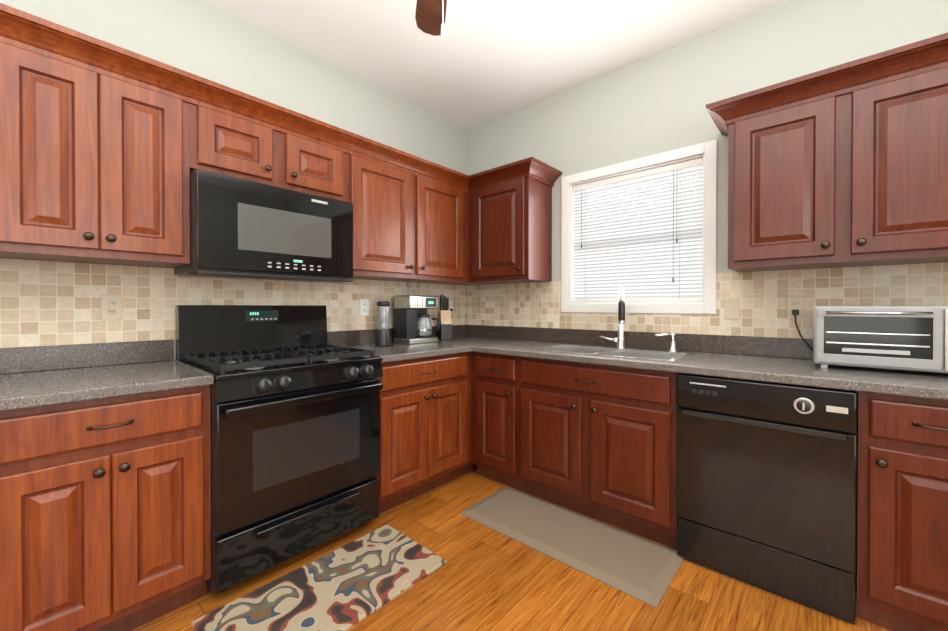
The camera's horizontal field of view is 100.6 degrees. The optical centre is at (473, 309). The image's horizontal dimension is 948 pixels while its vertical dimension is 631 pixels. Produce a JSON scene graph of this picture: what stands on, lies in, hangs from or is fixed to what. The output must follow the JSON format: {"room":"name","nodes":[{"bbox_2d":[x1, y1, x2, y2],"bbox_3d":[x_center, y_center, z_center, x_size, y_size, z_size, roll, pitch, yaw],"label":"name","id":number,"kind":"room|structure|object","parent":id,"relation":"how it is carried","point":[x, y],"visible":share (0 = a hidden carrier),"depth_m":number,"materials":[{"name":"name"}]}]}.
{"room":"kitchen","nodes":[
{"label":"kitchen","id":0,"kind":"room"},
{"bbox_2d":[0,0,465,284],"bbox_3d":[-1.690,-0.217,1.867,0.150,2.770,5.000,0,1,42],"label":"wall","id":1,"kind":"structure","parent":0,"point":[202,39],"depth_m":2.24,"materials":[{"name":"grey paint"}]},
{"bbox_2d":[0,41,195,267],"bbox_3d":[-1.573,-0.583,1.621,0.331,0.762,0.603,0,1,42],"label":"upper cabinet","id":2,"kind":"object","parent":1,"relation":"attached to","point":[96,168],"depth_m":1.50,"materials":[{"name":"brown wood"}]},
{"bbox_2d":[0,258,467,360],"bbox_3d":[-1.275,0.030,2.216,0.008,0.471,3.570,0,1,42],"label":"tile backsplash","id":3,"kind":"structure","parent":1,"relation":"attached to","point":[46,303],"depth_m":1.86,"materials":[{"name":"tile"}]},
{"bbox_2d":[101,294,121,319],"bbox_3d":[-1.645,-0.009,1.787,0.008,0.116,0.072,0,1,42],"label":"electrical outlet","id":4,"kind":"object","parent":3,"relation":"attached to","point":[111,307],"visible":1,"depth_m":1.78,"materials":[{"name":"beige plastic"}]},
{"bbox_2d":[360,299,368,315],"bbox_3d":[-0.770,-0.015,2.772,0.008,0.116,0.072,0,1,42],"label":"electrical outlet","id":5,"kind":"object","parent":3,"relation":"attached to","point":[364,307],"visible":1,"depth_m":2.77,"materials":[{"name":"white plastic"}]},
{"bbox_2d":[449,301,452,319],"bbox_3d":[-0.223,0.020,3.348,0.060,0.181,0.181,0,1,42],"label":"electrical outlet","id":6,"kind":"object","parent":3,"relation":"attached to","point":[451,305],"visible":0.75,"depth_m":3.41,"materials":[{"name":"white plastic"}]},
{"bbox_2d":[188,103,283,187],"bbox_3d":[-1.245,-0.800,1.988,0.331,0.334,0.382,0,1,42],"label":"upper cabinet","id":7,"kind":"object","parent":1,"relation":"attached to","point":[221,143],"depth_m":1.87,"materials":[{"name":"brown wood"}]},
{"bbox_2d":[174,169,352,282],"bbox_3d":[-1.091,-0.384,2.110,0.404,0.452,0.760,0,1,42],"label":"microwave","id":8,"kind":"object","parent":7,"relation":"attached to","point":[243,228],"visible":1,"depth_m":1.90,"materials":[{"name":"black plastic"}]},
{"bbox_2d":[284,134,347,200],"bbox_3d":[-0.991,-0.802,2.274,0.331,0.334,0.383,0,1,42],"label":"upper cabinet","id":9,"kind":"object","parent":1,"relation":"attached to","point":[310,167],"depth_m":2.16,"materials":[{"name":"brown wood"}]},
{"bbox_2d":[345,154,467,284],"bbox_3d":[-0.534,-0.592,2.789,0.331,0.762,0.992,0,1,42],"label":"upper cabinet","id":10,"kind":"object","parent":1,"relation":"attached to","point":[407,227],"depth_m":2.63,"materials":[{"name":"brown wood"}]},
{"bbox_2d":[0,3,561,191],"bbox_3d":[-0.784,-0.963,1.792,0.654,0.094,3.599,0,1,42],"label":"crown molding","id":11,"kind":"structure","parent":10,"relation":"attached to","point":[29,32],"depth_m":1.79,"materials":[{"name":"brown wood"}]},
{"bbox_2d":[468,282,485,284],"bbox_3d":[-0.076,-0.596,3.305,0.331,0.762,0.387,0,1,42],"label":"upper cabinet","id":12,"kind":"object","parent":1,"relation":"attached to","point":[468,282],"depth_m":3.41,"materials":[{"name":"brown wood"}]},
{"bbox_2d":[200,0,788,130],"bbox_3d":[0.011,-1.641,0.345,4.700,0.100,5.000,0,1,42],"label":"ceiling","id":13,"kind":"structure","parent":0,"point":[479,62],"depth_m":2.34,"materials":[{"name":"white paint"}]},
{"bbox_2d":[415,0,446,35],"bbox_3d":[-0.093,-1.255,1.296,0.995,0.684,1.032,0,1,42],"label":"fan","id":14,"kind":"object","parent":13,"relation":"hanging from","point":[430,16],"visible":1,"depth_m":1.73,"materials":[{"name":"brown wood"}]},
{"bbox_2d":[130,469,891,630],"bbox_3d":[0.011,1.229,0.366,4.700,0.100,5.000,0,1,42],"label":"floor","id":15,"kind":"structure","parent":0,"point":[484,578],"depth_m":1.61,"materials":[{"name":"brown wood"}]},
{"bbox_2d":[0,385,210,630],"bbox_3d":[-1.467,0.733,1.537,0.628,0.874,0.603,0,1,42],"label":"base cabinet","id":16,"kind":"object","parent":15,"relation":"on","point":[105,514],"depth_m":1.32,"materials":[{"name":"brown wood"}]},
{"bbox_2d":[0,339,213,411],"bbox_3d":[-1.736,0.226,1.206,0.647,0.141,1.446,0,1,42],"label":"countertop","id":17,"kind":"structure","parent":16,"relation":"on","point":[35,376],"depth_m":1.55,"materials":[{"name":"stone"}]},
{"bbox_2d":[176,305,382,594],"bbox_3d":[-0.962,0.573,2.002,0.696,1.188,0.760,0,1,42],"label":"range","id":18,"kind":"object","parent":15,"relation":"on","point":[295,427],"visible":0.98,"depth_m":1.80,"materials":[{"name":"black metal"}]},
{"bbox_2d":[191,525,446,630],"bbox_3d":[-0.588,1.163,1.641,0.460,0.011,0.880,0,1,42],"label":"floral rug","id":19,"kind":"object","parent":15,"relation":"on","point":[348,586],"visible":1,"depth_m":1.63,"materials":[{"name":"multicoloured fabric"}]},
{"bbox_2d":[376,352,471,513],"bbox_3d":[-0.518,0.725,2.604,0.628,0.874,0.722,0,1,42],"label":"base cabinet","id":20,"kind":"object","parent":15,"relation":"on","point":[425,403],"depth_m":2.38,"materials":[{"name":"brown wood"}]},
{"bbox_2d":[327,326,471,362],"bbox_3d":[-0.504,0.215,2.592,0.647,0.141,0.726,0,1,42],"label":"countertop","id":21,"kind":"structure","parent":20,"relation":"on","point":[461,342],"depth_m":2.62,"materials":[{"name":"stone"}]},
{"bbox_2d":[376,301,390,346],"bbox_3d":[-0.614,0.097,2.666,0.102,0.300,0.104,0,1,42],"label":"blender","id":22,"kind":"object","parent":21,"relation":"on","point":[383,336],"visible":1,"depth_m":2.63,"materials":[{"name":"black plastic"}]},
{"bbox_2d":[394,295,439,343],"bbox_3d":[-0.422,0.072,2.919,0.210,0.345,0.272,0,1,42],"label":"coffee maker","id":23,"kind":"object","parent":21,"relation":"on","point":[412,323],"visible":1,"depth_m":2.85,"materials":[{"name":"silver metal"}]},
{"bbox_2d":[438,295,451,339],"bbox_3d":[-0.237,0.062,3.180,0.090,0.362,0.130,0,0,-18],"label":"knife block","id":24,"kind":"object","parent":21,"relation":"on","point":[445,325],"visible":0.96,"depth_m":3.13,"materials":[{"name":"black plastic"}]},
{"bbox_2d":[471,352,518,489],"bbox_3d":[0.326,0.723,2.804,0.403,0.874,0.628,0,1,42],"label":"base cabinet","id":25,"kind":"object","parent":15,"relation":"on","point":[494,377],"depth_m":2.56,"materials":[{"name":"brown wood"}]},
{"bbox_2d":[452,325,947,399],"bbox_3d":[1.054,0.294,2.129,3.592,0.292,0.652,0,1,42],"label":"countertop","id":26,"kind":"structure","parent":25,"relation":"on","point":[766,359],"depth_m":2.07,"materials":[{"name":"stone"}]},
{"bbox_2d":[528,343,696,361],"bbox_3d":[0.801,0.342,2.340,0.830,0.193,0.480,0,1,42],"label":"sink","id":27,"kind":"object","parent":26,"relation":"in","point":[592,350],"depth_m":2.36,"materials":[{"name":"silver metal"}]},
{"bbox_2d":[600,287,625,347],"bbox_3d":[0.866,0.053,2.465,0.212,0.381,0.179,0,1,42],"label":"faucet","id":28,"kind":"object","parent":26,"relation":"on","point":[620,339],"visible":1,"depth_m":2.46,"materials":[{"name":"silver metal"}]},
{"bbox_2d":[655,333,677,351],"bbox_3d":[1.125,0.192,2.300,0.110,0.105,0.073,0,1,42],"label":"soap dispenser","id":29,"kind":"object","parent":26,"relation":"on","point":[673,346],"visible":0.98,"depth_m":2.28,"materials":[{"name":"silver metal"}]},
{"bbox_2d":[813,306,947,373],"bbox_3d":[1.744,0.120,1.653,0.480,0.268,0.331,0,1,42],"label":"toaster oven","id":30,"kind":"object","parent":26,"relation":"on","point":[910,338],"visible":1,"depth_m":1.57,"materials":[{"name":"grey metal"}]},
{"bbox_2d":[792,310,812,350],"bbox_3d":[1.659,0.105,1.986,0.089,0.208,0.050,0,1,42],"label":"cord","id":31,"kind":"object","parent":30,"relation":"attached to","point":[795,312],"visible":1,"depth_m":2.00,"materials":[{"name":"black plastic"}]},
{"bbox_2d":[460,486,683,607],"bbox_3d":[0.464,1.157,2.061,1.065,0.017,0.445,0,1,42],"label":"kitchen mat","id":32,"kind":"object","parent":15,"relation":"on","point":[642,569],"visible":0.93,"depth_m":1.94,"materials":[{"name":"brown"}]},
{"bbox_2d":[519,357,677,548],"bbox_3d":[0.813,0.726,2.372,0.900,0.874,0.628,0,1,42],"label":"base cabinet","id":33,"kind":"object","parent":15,"relation":"on","point":[597,441],"depth_m":2.08,"materials":[{"name":"brown wood"}]},
{"bbox_2d":[676,373,856,624],"bbox_3d":[1.351,0.732,1.840,0.604,0.872,0.631,0,1,42],"label":"dishwasher","id":34,"kind":"object","parent":15,"relation":"on","point":[766,486],"visible":0.98,"depth_m":1.59,"materials":[{"name":"black metal"}]},
{"bbox_2d":[855,391,947,630],"bbox_3d":[1.747,0.733,1.541,0.380,0.874,0.628,0,1,42],"label":"base cabinet","id":35,"kind":"object","parent":15,"relation":"on","point":[902,472],"depth_m":1.37,"materials":[{"name":"brown wood"}]},
{"bbox_2d":[466,0,947,303],"bbox_3d":[1.678,-0.219,2.118,4.550,2.770,0.150,0,1,42],"label":"wall","id":36,"kind":"structure","parent":0,"point":[653,105],"depth_m":2.35,"materials":[{"name":"grey paint"}]},
{"bbox_2d":[468,177,551,283],"bbox_3d":[0.265,-0.594,3.038,0.568,0.762,0.331,0,1,42],"label":"upper cabinet","id":37,"kind":"object","parent":36,"relation":"attached to","point":[510,222],"depth_m":2.88,"materials":[{"name":"brown wood"}]},
{"bbox_2d":[561,140,716,313],"bbox_3d":[1.071,-0.475,2.645,0.994,0.999,0.165,0,1,42],"label":"window","id":38,"kind":"structure","parent":36,"relation":"in","point":[708,152],"depth_m":2.48,"materials":[{"name":"white wood"}]},
{"bbox_2d":[573,158,702,301],"bbox_3d":[1.043,-0.476,2.614,0.838,0.846,0.051,0,1,42],"label":"window blinds","id":39,"kind":"object","parent":38,"relation":"attached to","point":[644,250],"visible":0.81,"depth_m":2.58,"materials":[{"name":"white plastic"}]},
{"bbox_2d":[468,262,947,338],"bbox_3d":[1.270,0.028,2.377,3.600,0.471,0.008,0,1,42],"label":"tile backsplash","id":40,"kind":"structure","parent":36,"relation":"attached to","point":[762,295],"depth_m":2.14,"materials":[{"name":"tile"}]},
{"bbox_2d":[531,300,538,314],"bbox_3d":[0.471,-0.017,3.073,0.072,0.116,0.012,0,1,42],"label":"electrical outlet","id":41,"kind":"object","parent":40,"relation":"attached to","point":[534,307],"visible":1,"depth_m":3.07,"materials":[{"name":"beige plastic"}]},
{"bbox_2d":[725,299,739,319],"bbox_3d":[1.446,-0.001,2.207,0.072,0.116,0.012,0,1,42],"label":"light switch","id":42,"kind":"object","parent":40,"relation":"attached to","point":[732,309],"visible":1,"depth_m":2.21,"materials":[{"name":"beige plastic"}]},
{"bbox_2d":[787,296,804,318],"bbox_3d":[1.653,-0.009,2.024,0.072,0.116,0.008,0,1,42],"label":"electrical outlet","id":43,"kind":"object","parent":40,"relation":"attached to","point":[795,302],"visible":0.94,"depth_m":2.02,"materials":[{"name":"beige plastic"}]},
{"bbox_2d":[728,66,947,271],"bbox_3d":[1.671,-0.585,1.788,0.835,0.762,0.331,0,1,42],"label":"upper cabinet","id":44,"kind":"object","parent":36,"relation":"attached to","point":[857,178],"depth_m":1.68,"materials":[{"name":"brown wood"}]},
{"bbox_2d":[705,32,947,135],"bbox_3d":[1.880,-0.961,1.561,1.614,0.094,0.404,0,1,42],"label":"crown molding","id":45,"kind":"structure","parent":44,"relation":"attached to","point":[919,57],"depth_m":1.66,"materials":[{"name":"brown wood"}]},
{"label":"outside","id":46,"kind":"structure","parent":0,"visible":0},
{"bbox_2d":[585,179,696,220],"bbox_3d":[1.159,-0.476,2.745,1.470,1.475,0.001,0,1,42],"label":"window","id":47,"kind":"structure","parent":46,"point":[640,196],"depth_m":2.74,"materials":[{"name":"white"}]}
]}

